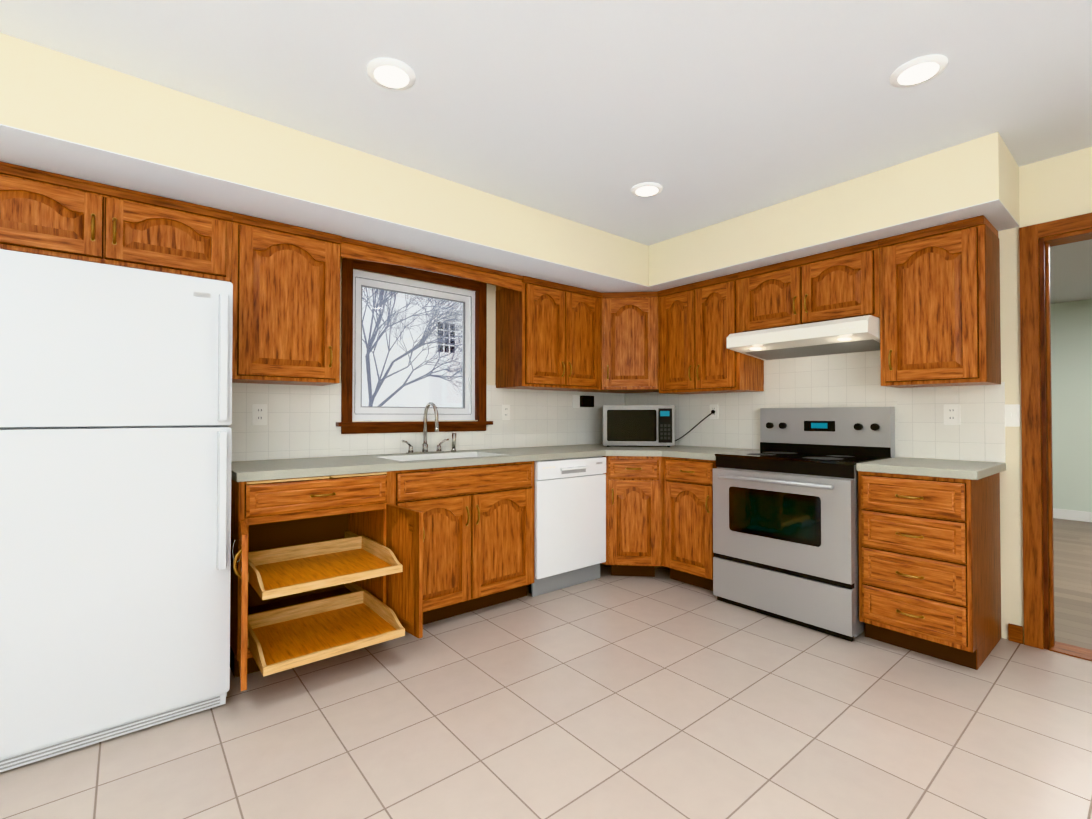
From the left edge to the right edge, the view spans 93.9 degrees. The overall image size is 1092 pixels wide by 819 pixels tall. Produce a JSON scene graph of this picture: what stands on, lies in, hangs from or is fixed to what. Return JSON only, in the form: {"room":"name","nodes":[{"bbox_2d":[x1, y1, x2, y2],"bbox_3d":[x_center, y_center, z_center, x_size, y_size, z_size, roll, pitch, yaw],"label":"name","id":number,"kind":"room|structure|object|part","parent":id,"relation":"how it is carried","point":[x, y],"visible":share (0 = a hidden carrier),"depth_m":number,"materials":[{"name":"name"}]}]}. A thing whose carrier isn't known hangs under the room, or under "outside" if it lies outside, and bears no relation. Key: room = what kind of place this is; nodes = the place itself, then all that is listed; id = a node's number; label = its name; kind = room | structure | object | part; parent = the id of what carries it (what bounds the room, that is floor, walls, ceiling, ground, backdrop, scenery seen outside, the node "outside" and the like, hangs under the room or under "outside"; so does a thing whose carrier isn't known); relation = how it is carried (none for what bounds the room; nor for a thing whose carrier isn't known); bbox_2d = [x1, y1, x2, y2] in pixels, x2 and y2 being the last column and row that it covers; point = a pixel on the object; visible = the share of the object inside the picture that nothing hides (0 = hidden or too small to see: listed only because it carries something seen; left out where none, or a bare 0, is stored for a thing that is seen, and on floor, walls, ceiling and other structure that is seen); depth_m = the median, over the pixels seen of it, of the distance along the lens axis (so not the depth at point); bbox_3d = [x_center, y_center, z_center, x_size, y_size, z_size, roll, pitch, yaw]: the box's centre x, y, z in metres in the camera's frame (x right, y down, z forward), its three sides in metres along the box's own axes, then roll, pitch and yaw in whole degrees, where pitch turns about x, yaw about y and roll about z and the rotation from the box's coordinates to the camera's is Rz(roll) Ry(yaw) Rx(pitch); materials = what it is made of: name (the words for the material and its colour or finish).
{"room":"kitchen","nodes":[
{"label":"kitchen","id":0,"kind":"room"},
{"bbox_2d":[0,33,661,292],"bbox_3d":[-1.216,-1.093,2.654,5.596,0.309,0.698,1,-1,-39],"label":"ceiling soffit","id":1,"kind":"structure","parent":0,"point":[66,115],"depth_m":2.25,"materials":[{"name":"paint"}]},
{"bbox_2d":[340,237,522,291],"bbox_3d":[-0.641,-0.878,3.156,1.227,0.105,0.031,1,-1,-39],"label":"window valance","id":2,"kind":"object","parent":1,"relation":"attached to","point":[354,249],"visible":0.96,"depth_m":3.07,"materials":[{"name":"brown wood"}]},
{"bbox_2d":[232,257,602,461],"bbox_3d":[-1.481,-0.025,2.962,5.860,2.440,0.130,1,-1,-39],"label":"wall","id":3,"kind":"structure","parent":0,"point":[491,342],"depth_m":3.76,"materials":[{"name":"paint"}]},
{"bbox_2d":[0,162,232,281],"bbox_3d":[-1.950,-0.778,2.255,0.925,0.328,0.377,1,-1,-39],"label":"upper cabinet","id":4,"kind":"object","parent":3,"relation":"attached to","point":[51,214],"visible":0.98,"depth_m":2.15,"materials":[{"name":"brown wood"}]},
{"bbox_2d":[231,212,341,385],"bbox_3d":[-1.398,-0.540,2.706,0.503,0.793,0.377,1,-1,-39],"label":"upper cabinet","id":5,"kind":"object","parent":3,"relation":"attached to","point":[285,282],"visible":0.98,"depth_m":2.57,"materials":[{"name":"brown wood"}]},
{"bbox_2d":[336,258,492,433],"bbox_3d":[-0.855,-0.392,3.422,1.089,1.086,0.160,1,-1,-39],"label":"window unit","id":6,"kind":"structure","parent":3,"relation":"in","point":[385,283],"depth_m":3.39,"materials":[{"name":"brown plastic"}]},
{"bbox_2d":[229,383,624,461],"bbox_3d":[-0.484,0.054,3.691,3.117,0.470,0.006,1,-1,-39],"label":"tile backsplash","id":7,"kind":"structure","parent":3,"relation":"attached to","point":[302,420],"depth_m":3.19,"materials":[{"name":"white tile"}]},
{"bbox_2d":[252,404,266,424],"bbox_3d":[-1.567,0.028,2.791,0.072,0.115,0.008,1,-1,-39],"label":"electrical outlet","id":8,"kind":"object","parent":7,"relation":"attached to","point":[259,414],"visible":1,"depth_m":2.79,"materials":[{"name":"white plastic"}]},
{"bbox_2d":[502,405,509,419],"bbox_3d":[-0.300,0.021,3.833,0.072,0.115,0.008,1,-1,-39],"label":"electrical outlet","id":9,"kind":"object","parent":7,"relation":"attached to","point":[505,412],"visible":1,"depth_m":3.83,"materials":[{"name":"white plastic"}]},
{"bbox_2d":[572,395,593,407],"bbox_3d":[0.316,-0.067,4.328,0.230,0.110,0.028,1,-1,-39],"label":"wall-mounted device","id":10,"kind":"object","parent":7,"relation":"attached to","point":[581,401],"visible":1,"depth_m":4.31,"materials":[{"name":"black"}]},
{"bbox_2d":[495,276,601,390],"bbox_3d":[0.043,-0.539,3.890,0.773,0.763,0.377,1,-1,-39],"label":"upper cabinet","id":11,"kind":"object","parent":3,"relation":"attached to","point":[547,335],"visible":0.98,"depth_m":3.71,"materials":[{"name":"brown wood"}]},
{"bbox_2d":[578,292,658,392],"bbox_3d":[0.679,-0.535,4.234,0.652,0.763,0.653,1,-1,-39],"label":"upper cabinet","id":12,"kind":"object","parent":3,"relation":"attached to","point":[629,342],"visible":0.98,"depth_m":3.99,"materials":[{"name":"brown wood"}]},
{"bbox_2d":[0,518,1091,818],"bbox_3d":[1.861,1.239,2.502,10.200,0.100,6.800,1,-1,-39],"label":"floor","id":13,"kind":"structure","parent":0,"point":[610,695],"depth_m":1.88,"materials":[{"name":"tile"}]},
{"bbox_2d":[0,249,232,771],"bbox_3d":[-1.802,0.336,2.052,0.823,1.695,0.800,1,-1,-39],"label":"refrigerator","id":14,"kind":"object","parent":13,"relation":"on","point":[115,466],"visible":1,"depth_m":1.80,"materials":[{"name":"white metal"}]},
{"bbox_2d":[230,471,424,690],"bbox_3d":[-1.162,0.754,2.530,0.794,0.872,0.922,1,-1,-39],"label":"base cabinet","id":15,"kind":"object","parent":13,"relation":"on","point":[323,567],"visible":0.96,"depth_m":2.45,"materials":[{"name":"brown wood"}]},
{"bbox_2d":[391,461,533,624],"bbox_3d":[-0.615,0.762,3.151,0.944,0.872,0.657,1,-1,-39],"label":"base cabinet","id":16,"kind":"object","parent":13,"relation":"on","point":[478,542],"visible":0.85,"depth_m":2.93,"materials":[{"name":"brown wood"}]},
{"bbox_2d":[529,456,605,596],"bbox_3d":[-0.004,0.770,3.648,0.622,0.868,0.630,1,-1,-39],"label":"dishwasher","id":17,"kind":"object","parent":13,"relation":"on","point":[569,522],"visible":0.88,"depth_m":3.40,"materials":[{"name":"white metal"}]},
{"bbox_2d":[602,456,662,576],"bbox_3d":[0.662,0.773,4.044,0.896,0.872,0.898,1,-1,-39],"label":"base cabinet","id":18,"kind":"object","parent":13,"relation":"on","point":[634,515],"visible":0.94,"depth_m":3.60,"materials":[{"name":"brown wood"}]},
{"bbox_2d":[231,444,755,481],"bbox_3d":[-0.078,0.376,3.160,3.170,0.184,1.336,1,-1,-39],"label":"countertop","id":19,"kind":"structure","parent":18,"relation":"on","point":[246,471],"depth_m":2.99,"materials":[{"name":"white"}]},
{"bbox_2d":[401,402,455,453],"bbox_3d":[-0.719,0.119,3.295,0.395,0.332,0.206,1,-1,-39],"label":"faucet","id":20,"kind":"object","parent":19,"relation":"on","point":[425,444],"visible":1,"depth_m":3.32,"materials":[{"name":"silver metal"}]},
{"bbox_2d":[603,405,714,446],"bbox_3d":[0.808,0.132,4.066,0.641,0.326,0.819,1,-1,-39],"label":"microwave","id":21,"kind":"object","parent":19,"relation":"on","point":[638,425],"visible":1,"depth_m":3.97,"materials":[{"name":"silver metal"}]},
{"bbox_2d":[663,457,716,590],"bbox_3d":[1.179,0.768,3.604,0.657,0.872,0.434,1,-1,-39],"label":"base cabinet","id":22,"kind":"object","parent":13,"relation":"on","point":[688,554],"visible":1,"depth_m":3.42,"materials":[{"name":"brown wood"}]},
{"bbox_2d":[713,407,894,641],"bbox_3d":[1.539,0.591,3.096,0.730,1.212,0.799,1,-1,-39],"label":"range","id":23,"kind":"object","parent":13,"relation":"on","point":[785,524],"visible":0.96,"depth_m":2.92,"materials":[{"name":"silver metal"}]},
{"bbox_2d":[856,457,1005,669],"bbox_3d":[1.985,0.734,2.624,0.657,0.914,0.486,1,-1,-39],"label":"drawers","id":24,"kind":"object","parent":13,"relation":"on","point":[929,567],"depth_m":2.44,"materials":[{"name":"brown wood"}]},
{"bbox_3d":[1.995,0.297,2.638,0.633,0.040,0.486,1,-1,-39],"label":"countertop drawers","id":25,"kind":"part","parent":24,"relation":"part of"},
{"bbox_2d":[1049,641,1091,660],"bbox_3d":[2.820,1.183,2.226,0.154,0.006,0.877,1,-1,-39],"label":"threshold","id":26,"kind":"object","parent":13,"relation":"on","point":[1073,651],"depth_m":2.50,"materials":[{"name":"brown wood"}]},
{"bbox_2d":[0,0,1091,303],"bbox_3d":[1.861,-1.300,2.534,10.460,0.100,7.060,1,-1,-39],"label":"ceiling","id":27,"kind":"structure","parent":0,"point":[700,112],"depth_m":1.97,"materials":[{"name":"paint"}]},
{"bbox_2d":[367,58,415,89],"bbox_3d":[-0.579,-1.252,1.913,0.175,0.010,0.175,0,-1,6],"label":"recessed light","id":28,"kind":"object","parent":27,"relation":"in","point":[390,74],"depth_m":1.90,"materials":[{"name":"white plastic"}]},
{"bbox_2d":[631,182,662,196],"bbox_3d":[0.570,-1.240,2.883,0.175,0.010,0.175,0,-1,6],"label":"recessed light","id":29,"kind":"object","parent":27,"relation":"in","point":[647,189],"depth_m":2.86,"materials":[{"name":"white plastic"}]},
{"bbox_2d":[890,54,947,87],"bbox_3d":[1.383,-1.253,1.895,0.175,0.010,0.175,0,-1,6],"label":"recessed light","id":30,"kind":"object","parent":27,"relation":"in","point":[920,70],"depth_m":1.88,"materials":[{"name":"white plastic"}]},
{"bbox_2d":[649,132,1019,289],"bbox_3d":[1.603,-1.086,3.227,0.513,0.309,1.993,1,-1,-39],"label":"ceiling soffit","id":31,"kind":"object","parent":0,"point":[971,179],"depth_m":2.74,"materials":[{"name":"paint"}]},
{"bbox_2d":[680,147,1091,642],"bbox_3d":[2.657,-0.032,2.440,0.130,2.440,5.930,1,-1,-39],"label":"wall","id":32,"kind":"structure","parent":0,"point":[1055,188],"depth_m":2.62,"materials":[{"name":"paint"}]},
{"bbox_2d":[657,273,763,393],"bbox_3d":[1.205,-0.525,3.810,0.377,0.793,0.679,1,-1,-39],"label":"upper cabinet","id":33,"kind":"object","parent":32,"relation":"attached to","point":[699,322],"visible":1,"depth_m":3.66,"materials":[{"name":"brown wood"}]},
{"bbox_2d":[738,240,879,332],"bbox_3d":[1.686,-0.718,3.228,0.377,0.423,0.833,1,-1,-39],"label":"upper cabinet","id":34,"kind":"object","parent":32,"relation":"attached to","point":[842,283],"visible":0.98,"depth_m":3.07,"materials":[{"name":"brown wood"}]},
{"bbox_2d":[726,315,879,360],"bbox_3d":[1.638,-0.429,3.184,0.499,0.145,0.827,1,-1,-39],"label":"range hood","id":35,"kind":"object","parent":34,"relation":"attached to","point":[849,335],"visible":0.96,"depth_m":3.05,"materials":[{"name":"white metal"}]},
{"bbox_2d":[625,351,1005,462],"bbox_3d":[1.558,-0.048,3.668,0.006,0.905,2.622,1,-1,-39],"label":"tile backsplash","id":36,"kind":"structure","parent":32,"relation":"attached to","point":[922,430],"depth_m":3.21,"materials":[{"name":"white tile"}]},
{"bbox_2d":[710,404,717,418],"bbox_3d":[1.306,0.018,3.963,0.008,0.115,0.072,1,-1,-39],"label":"outlet","id":37,"kind":"object","parent":36,"relation":"attached to","point":[715,408],"visible":0.98,"depth_m":3.96,"materials":[{"name":"white plastic"}]},
{"bbox_2d":[944,404,959,424],"bbox_3d":[2.245,0.028,2.820,0.008,0.115,0.072,1,-1,-39],"label":"outlet","id":38,"kind":"object","parent":36,"relation":"attached to","point":[951,414],"visible":1,"depth_m":2.82,"materials":[{"name":"white plastic"}]},
{"bbox_2d":[878,215,1000,387],"bbox_3d":[2.095,-0.533,2.728,0.377,0.805,0.450,1,-1,-39],"label":"upper cabinet","id":39,"kind":"object","parent":32,"relation":"attached to","point":[939,305],"visible":1,"depth_m":2.60,"materials":[{"name":"brown wood"}]},
{"bbox_2d":[1005,404,1019,426],"bbox_3d":[2.400,0.031,2.634,0.017,0.115,0.072,1,-1,-39],"label":"light switch","id":40,"kind":"object","parent":32,"relation":"attached to","point":[1012,415],"visible":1,"depth_m":2.63,"materials":[{"name":"white plastic"}]},
{"bbox_2d":[1008,623,1022,643],"bbox_3d":[0.405,1.123,0.653,5.598,0.085,5.789,1,-1,-39],"label":"baseboard","id":41,"kind":"structure","parent":32,"relation":"attached to","point":[1015,633],"depth_m":2.61,"materials":[{"name":"brown wood"}]},
{"bbox_2d":[1019,213,1091,649],"bbox_3d":[2.818,0.126,2.237,0.160,2.120,1.055,1,-1,-39],"label":"door frame","id":42,"kind":"structure","parent":32,"relation":"attached to","point":[1037,472],"depth_m":2.56,"materials":[{"name":"brown wood"}]},
{"bbox_2d":[1050,299,1091,511],"bbox_3d":[5.851,0.012,5.798,0.130,2.440,6.800,1,-1,-39],"label":"wall","id":43,"kind":"structure","parent":0,"point":[1071,356],"depth_m":5.68,"materials":[{"name":"paint"}]},
{"bbox_2d":[1053,508,1091,521],"bbox_3d":[5.795,1.176,5.736,0.015,0.109,6.780,1,-1,-39],"label":"baseboard","id":44,"kind":"structure","parent":43,"relation":"attached to","point":[1084,516],"depth_m":5.66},
{"label":"outside","id":45,"kind":"structure","parent":0,"visible":0},
{"bbox_3d":[-4.761,1.414,14.494,28.000,0.100,21.860,1,-1,-39],"label":"ground","id":46,"kind":"structure","parent":45,"visible":0},
{"bbox_2d":[362,287,461,420],"bbox_3d":[-5.558,-3.072,20.246,22.000,9.020,4.050,1,-1,-39],"label":"window view","id":47,"kind":"structure","parent":46,"relation":"on","point":[417,387],"depth_m":18.25,"materials":[{"name":"white"}]},
{"bbox_2d":[362,287,461,406],"bbox_3d":[-3.264,-1.635,12.087,4.558,5.936,3.580,1,-1,-39],"label":"tree","id":48,"kind":"object","parent":46,"relation":"on","point":[384,300],"depth_m":11.63,"materials":[{"name":"grey plant"}]}
]}

